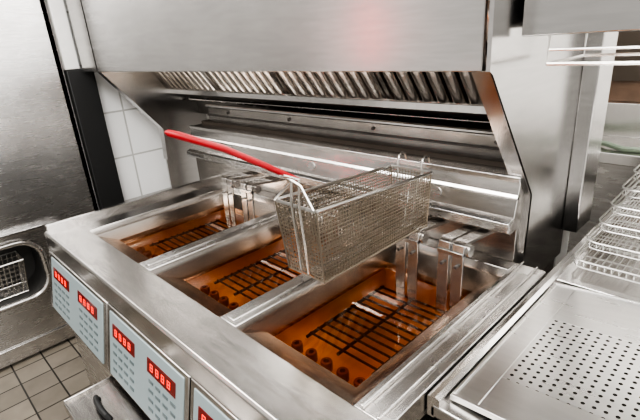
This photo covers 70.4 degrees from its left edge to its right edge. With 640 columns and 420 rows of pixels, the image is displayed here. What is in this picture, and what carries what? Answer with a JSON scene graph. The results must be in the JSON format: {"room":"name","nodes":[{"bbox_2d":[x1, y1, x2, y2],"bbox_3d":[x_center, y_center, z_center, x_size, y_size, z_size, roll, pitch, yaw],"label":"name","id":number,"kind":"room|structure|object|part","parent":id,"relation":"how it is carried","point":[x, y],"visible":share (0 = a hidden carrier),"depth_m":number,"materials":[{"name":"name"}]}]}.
{"room":"commercial kitchen","nodes":[
{"label":"commercial kitchen","id":0,"kind":"room"},
{"bbox_2d":[0,336,90,419],"bbox_3d":[-0.073,1.062,1.351,4.200,0.050,5.100,-23,28,-40],"label":"floor","id":1,"kind":"structure","parent":0,"point":[36,386],"depth_m":2.15,"materials":[{"name":"beige tile"}]},
{"bbox_2d":[0,0,97,368],"bbox_3d":[-1.955,-0.228,1.908,1.620,2.180,0.560,-23,28,-40],"label":"tall cabinet","id":2,"kind":"object","parent":1,"relation":"on","point":[45,179],"visible":0.83,"depth_m":2.19,"materials":[{"name":"silver metal"}]},
{"bbox_2d":[0,250,28,300],"bbox_3d":[-1.697,0.385,2.148,0.535,0.176,0.158,-23,28,-40],"label":"wire basket","id":3,"kind":"object","parent":2,"relation":"in","point":[18,261],"visible":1,"depth_m":2.28,"materials":[{"name":"silver metal"}]},
{"bbox_3d":[-1.575,0.746,2.236,1.200,0.080,0.008,-23,28,-40],"label":"kick plate","id":4,"kind":"part","parent":2,"relation":"part of","materials":[{"name":"metal"}]},
{"bbox_2d":[64,69,123,208],"bbox_3d":[-1.139,-0.051,2.474,0.125,1.375,0.048,-23,28,-40],"label":"cabinet filler","id":5,"kind":"object","parent":1,"relation":"on","point":[82,86],"visible":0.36,"depth_m":2.33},
{"bbox_2d":[49,171,283,385],"bbox_3d":[-0.477,0.407,1.689,0.748,0.988,0.510,-23,28,-40],"label":"fryer","id":6,"kind":"object","parent":1,"relation":"on","point":[82,308],"visible":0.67,"depth_m":1.56,"materials":[{"name":"metal"}]},
{"bbox_3d":[-0.740,0.288,1.375,0.045,0.175,0.448,-23,28,-40],"label":"control panel","id":7,"kind":"part","parent":6,"relation":"part of","materials":[{"name":"grey plastic"}]},
{"bbox_3d":[-0.699,0.617,1.523,0.016,0.505,0.498,-23,28,-40],"label":"door","id":8,"kind":"part","parent":6,"relation":"part of","materials":[{"name":"metal"}]},
{"bbox_2d":[126,209,243,254],"bbox_3d":[-0.430,0.118,1.588,0.412,0.072,0.261,-23,28,-40],"label":"grate","id":9,"kind":"object","parent":6,"relation":"on","point":[191,224],"depth_m":1.67,"materials":[{"name":"black metal"}]},
{"bbox_2d":[149,208,243,255],"bbox_3d":[-0.433,0.077,1.572,0.413,0.001,0.262,-23,28,-40],"label":"oil","id":10,"kind":"object","parent":6,"relation":"in","point":[169,243],"visible":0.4,"depth_m":1.56,"materials":[{"name":"orange liquid"}]},
{"bbox_2d":[44,175,545,419],"bbox_3d":[-0.202,0.130,1.292,0.703,0.084,1.357,-23,28,-40],"label":"countertop","id":11,"kind":"structure","parent":6,"relation":"on","point":[247,378],"depth_m":0.93,"materials":[{"name":"metal"}]},
{"bbox_2d":[64,190,372,419],"bbox_3d":[-0.189,0.521,1.332,0.867,0.988,0.418,-23,28,-40],"label":"fryer","id":12,"kind":"object","parent":1,"relation":"on","point":[145,383],"visible":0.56,"depth_m":1.15,"materials":[{"name":"metal"}]},
{"bbox_3d":[-0.539,0.486,1.119,0.022,0.027,0.103,-21,26,-37],"label":"handle","id":13,"kind":"part","parent":12,"relation":"part of","materials":[{"name":"black plastic"}]},
{"bbox_3d":[-0.445,0.519,1.067,0.167,0.036,0.418,-23,28,-40],"label":"drawer","id":14,"kind":"part","parent":12,"relation":"part of","materials":[{"name":"metal"}]},
{"bbox_3d":[-0.412,0.384,1.059,0.045,0.175,0.382,-23,28,-40],"label":"control panel","id":15,"kind":"part","parent":12,"relation":"part of","materials":[{"name":"grey plastic"}]},
{"bbox_2d":[187,238,295,307],"bbox_3d":[-0.143,0.202,1.311,0.412,0.072,0.256,-23,28,-40],"label":"grate","id":16,"kind":"object","parent":12,"relation":"on","point":[227,290],"depth_m":1.32,"materials":[{"name":"black metal"}]},
{"bbox_2d":[187,232,343,309],"bbox_3d":[-0.146,0.161,1.295,0.413,0.001,0.257,-23,28,-40],"label":"oil","id":17,"kind":"object","parent":12,"relation":"in","point":[257,259],"visible":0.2,"depth_m":1.30,"materials":[{"name":"orange liquid"}]},
{"bbox_2d":[190,215,507,419],"bbox_3d":[0.141,0.589,1.092,0.748,0.988,0.392,-23,28,-40],"label":"fryer","id":18,"kind":"object","parent":1,"relation":"on","point":[446,266],"visible":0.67,"depth_m":1.06,"materials":[{"name":"metal"}]},
{"bbox_3d":[-0.125,0.468,0.782,0.045,0.175,0.355,-23,28,-40],"label":"control panel","id":19,"kind":"part","parent":18,"relation":"part of","materials":[{"name":"grey plastic"}]},
{"bbox_2d":[164,130,432,283],"bbox_3d":[0.025,-0.049,0.940,0.641,0.346,0.126,-23,28,-40],"label":"basket","id":20,"kind":"object","parent":18,"relation":"on","point":[395,188],"visible":1,"depth_m":0.97,"materials":[{"name":"metal"}]},
{"bbox_3d":[0.093,0.008,1.027,0.390,0.157,0.122,-23,28,-40],"label":"frame","id":21,"kind":"part","parent":20,"relation":"part of","materials":[{"name":"metal"}]},
{"bbox_2d":[272,266,465,386],"bbox_3d":[0.123,0.240,1.035,0.413,0.001,0.252,-23,28,-40],"label":"oil","id":22,"kind":"object","parent":18,"relation":"in","point":[371,340],"visible":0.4,"depth_m":1.00,"materials":[{"name":"orange liquid"}]},
{"bbox_2d":[290,271,448,358],"bbox_3d":[0.126,0.281,1.051,0.412,0.072,0.251,-23,28,-40],"label":"grate","id":23,"kind":"object","parent":18,"relation":"on","point":[316,343],"depth_m":1.11,"materials":[{"name":"black metal"}]},
{"bbox_2d":[187,104,553,274],"bbox_3d":[0.063,0.219,1.788,0.346,1.192,1.468,-23,28,-40],"label":"back riser","id":24,"kind":"object","parent":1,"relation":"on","point":[471,184],"visible":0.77,"depth_m":1.35,"materials":[{"name":"metal"}]},
{"bbox_3d":[0.001,-0.322,1.560,0.013,0.013,1.468,-23,28,-40],"label":"trim","id":25,"kind":"part","parent":24,"relation":"part of","materials":[{"name":"metal"}]},
{"bbox_3d":[-0.021,-0.098,1.487,0.030,0.030,1.308,-23,28,-40],"label":"rail","id":26,"kind":"part","parent":24,"relation":"part of","materials":[{"name":"metal"}]},
{"bbox_2d":[427,187,639,419],"bbox_3d":[1.069,0.627,0.865,1.250,0.848,1.212,-23,28,-40],"label":"station","id":27,"kind":"object","parent":1,"relation":"on","point":[440,406],"visible":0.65,"depth_m":0.98,"materials":[{"name":"metal"}]},
{"bbox_3d":[1.043,0.261,0.724,1.250,0.025,1.208,-23,28,-40],"label":"counter panel","id":28,"kind":"part","parent":27,"relation":"part of","materials":[{"name":"metal"}]},
{"bbox_2d":[450,282,639,419],"bbox_3d":[0.676,0.295,0.558,0.447,0.075,0.886,-23,28,-40],"label":"tray","id":29,"kind":"object","parent":27,"relation":"on","point":[574,354],"visible":1,"depth_m":0.76,"materials":[{"name":"metal"}]},
{"bbox_3d":[0.672,0.308,0.526,0.213,0.066,0.842,-23,28,-40],"label":"perforated panel","id":30,"kind":"part","parent":29,"relation":"part of","materials":[{"name":"metal"}]},
{"bbox_2d":[556,193,639,301],"bbox_3d":[1.222,0.172,0.868,0.760,0.014,1.190,-23,28,-40],"label":"shelf","id":31,"kind":"object","parent":27,"relation":"attached to","point":[567,273],"depth_m":1.05,"materials":[{"name":"metal"}]},
{"bbox_2d":[574,214,639,283],"bbox_3d":[0.917,0.134,0.937,0.345,0.021,0.633,-23,28,-40],"label":"wire rack","id":32,"kind":"object","parent":27,"relation":"on","point":[580,249],"visible":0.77,"depth_m":1.05,"materials":[{"name":"silver metal"}]},
{"bbox_2d":[586,200,639,260],"bbox_3d":[0.952,0.092,0.955,0.345,0.021,0.625,-23,28,-40],"label":"wire rack","id":33,"kind":"object","parent":32,"relation":"on","point":[590,240],"visible":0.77,"depth_m":1.07,"materials":[{"name":"silver metal"}]},
{"bbox_2d":[598,185,639,238],"bbox_3d":[0.986,0.051,0.972,0.345,0.021,0.617,-23,28,-40],"label":"wire rack","id":34,"kind":"object","parent":33,"relation":"on","point":[608,210],"visible":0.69,"depth_m":1.08,"materials":[{"name":"silver metal"}]},
{"bbox_2d":[610,180,639,217],"bbox_3d":[1.021,0.009,0.989,0.345,0.021,0.609,-23,28,-40],"label":"wire rack","id":35,"kind":"object","parent":34,"relation":"on","point":[617,196],"visible":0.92,"depth_m":1.09,"materials":[{"name":"silver metal"}]},
{"bbox_2d":[621,171,639,198],"bbox_3d":[1.058,-0.031,1.004,0.345,0.021,0.608,-23,28,-40],"label":"wire rack","id":36,"kind":"object","parent":35,"relation":"on","point":[625,183],"visible":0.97,"depth_m":1.11,"materials":[{"name":"silver metal"}]},
{"bbox_2d":[632,164,639,180],"bbox_3d":[1.096,-0.072,1.019,0.345,0.021,0.608,-23,28,-40],"label":"wire rack","id":37,"kind":"object","parent":36,"relation":"on","point":[634,169],"visible":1,"depth_m":1.12,"materials":[{"name":"silver metal"}]},
{"bbox_2d":[567,135,639,253],"bbox_3d":[1.638,0.296,1.565,0.550,0.990,2.300,-23,28,-40],"label":"countertop","id":38,"kind":"structure","parent":1,"relation":"on","point":[615,167],"depth_m":1.65,"materials":[{"name":"metal"}]},
{"bbox_2d":[601,140,639,152],"bbox_3d":[1.155,-0.210,1.560,0.098,0.025,0.668,-23,28,-40],"label":"cable","id":39,"kind":"object","parent":38,"relation":"on","point":[604,143],"visible":0.4,"depth_m":1.60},
{"bbox_2d":[603,31,639,137],"bbox_3d":[1.195,-0.595,1.851,0.260,0.530,0.480,-23,28,-40],"label":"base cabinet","id":40,"kind":"object","parent":38,"relation":"on","point":[622,119],"visible":0.11,"depth_m":1.76,"materials":[{"name":"metal"}]},
{"bbox_2d":[44,0,170,209],"bbox_3d":[-1.043,-0.622,2.512,0.720,2.400,0.100,-23,28,-40],"label":"wall","id":41,"kind":"structure","parent":0,"point":[136,144],"depth_m":2.52,"materials":[{"name":"white tile"}]},
{"bbox_2d":[45,0,79,69],"bbox_3d":[-1.237,-1.068,2.064,0.065,0.823,0.048,-23,28,-40],"label":"strip","id":42,"kind":"object","parent":41,"relation":"attached to","point":[58,17],"visible":1,"depth_m":2.14,"materials":[{"name":"grey paint"}]},
{"bbox_2d":[206,114,569,267],"bbox_3d":[-0.041,-0.484,1.955,0.100,2.400,2.125,-23,28,-40],"label":"wall","id":43,"kind":"structure","parent":0,"point":[565,237],"depth_m":1.38,"materials":[{"name":"grey paint"}]},
{"bbox_2d":[66,0,584,269],"bbox_3d":[-0.218,-0.242,1.778,0.518,2.100,2.056,-23,28,-40],"label":"exhaust hood","id":44,"kind":"object","parent":43,"relation":"attached to","point":[530,106],"visible":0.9,"depth_m":1.13,"materials":[{"name":"metal"}]},
{"bbox_3d":[-0.812,-0.417,2.352,0.518,2.100,0.012,-23,28,-40],"label":"panel","id":45,"kind":"part","parent":44,"relation":"part of","materials":[{"name":"metal"}]},
{"bbox_2d":[153,72,217,91],"bbox_3d":[-0.709,-0.709,2.019,0.311,0.396,0.458,-23,28,-40],"label":"filter","id":46,"kind":"object","parent":44,"relation":"on","point":[192,81],"visible":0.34,"depth_m":2.11,"materials":[{"name":"metal"}]},
{"bbox_2d":[203,72,286,95],"bbox_3d":[-0.382,-0.613,1.703,0.311,0.396,0.458,-23,28,-40],"label":"filter","id":47,"kind":"object","parent":44,"relation":"on","point":[266,83],"visible":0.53,"depth_m":1.79,"materials":[{"name":"metal"}]},
{"bbox_3d":[-0.440,-0.808,1.388,0.040,0.738,2.040,-23,28,-40],"label":"panel","id":48,"kind":"part","parent":44,"relation":"part of","materials":[{"name":"metal"}]},
{"bbox_2d":[272,72,387,100],"bbox_3d":[-0.055,-0.517,1.387,0.311,0.396,0.458,-23,28,-40],"label":"filter","id":49,"kind":"object","parent":44,"relation":"on","point":[346,85],"visible":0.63,"depth_m":1.47,"materials":[{"name":"metal"}]},
{"bbox_2d":[183,94,486,114],"bbox_3d":[-0.048,-0.431,1.763,0.110,0.008,1.858,-23,28,-40],"label":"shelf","id":50,"kind":"object","parent":44,"relation":"attached to","point":[184,95],"depth_m":1.59,"materials":[{"name":"metal"}]},
{"bbox_2d":[189,97,490,125],"bbox_3d":[-0.042,-0.395,1.764,0.018,0.017,1.820,-23,28,-40],"label":"pipe","id":51,"kind":"object","parent":44,"relation":"attached to","point":[476,121],"visible":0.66,"depth_m":1.57,"materials":[{"name":"metal"}]},
{"bbox_3d":[-0.022,-0.798,1.678,0.038,0.980,1.858,-23,28,-40],"label":"panel","id":52,"kind":"part","parent":44,"relation":"part of","materials":[{"name":"metal"}]},
{"bbox_2d":[375,0,489,105],"bbox_3d":[0.272,-0.421,1.071,0.311,0.396,0.458,-23,28,-40],"label":"filter","id":53,"kind":"object","parent":44,"relation":"on","point":[442,87],"visible":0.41,"depth_m":1.22,"materials":[{"name":"metal"}]},
{"bbox_3d":[0.272,-0.421,1.071,0.311,0.396,0.458,-23,28,-40],"label":"frame","id":54,"kind":"part","parent":53,"relation":"part of","materials":[{"name":"metal"}]},
{"bbox_3d":[0.475,-0.404,0.940,0.518,1.300,0.008,-23,28,-40],"label":"panel","id":55,"kind":"part","parent":44,"relation":"part of","materials":[{"name":"metal"}]},
{"bbox_2d":[562,32,617,232],"bbox_3d":[0.702,-0.526,1.103,0.120,1.220,0.039,-23,28,-40],"label":"post","id":56,"kind":"object","parent":44,"relation":"attached to","point":[595,79],"visible":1,"depth_m":1.19,"materials":[{"name":"metal"}]},
{"bbox_2d":[522,0,639,36],"bbox_3d":[0.934,-0.565,0.407,0.402,0.685,1.272,-23,28,-40],"label":"hood","id":57,"kind":"object","parent":43,"relation":"attached to","point":[540,17],"visible":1,"depth_m":0.76,"materials":[{"name":"metal"}]},
{"bbox_2d":[545,33,639,65],"bbox_3d":[0.876,-0.208,0.497,0.207,0.067,1.128,-23,28,-40],"label":"rack","id":58,"kind":"object","parent":57,"relation":"hanging from","point":[560,62],"visible":0.89,"depth_m":0.80,"materials":[{"name":"silver metal"}]}
]}

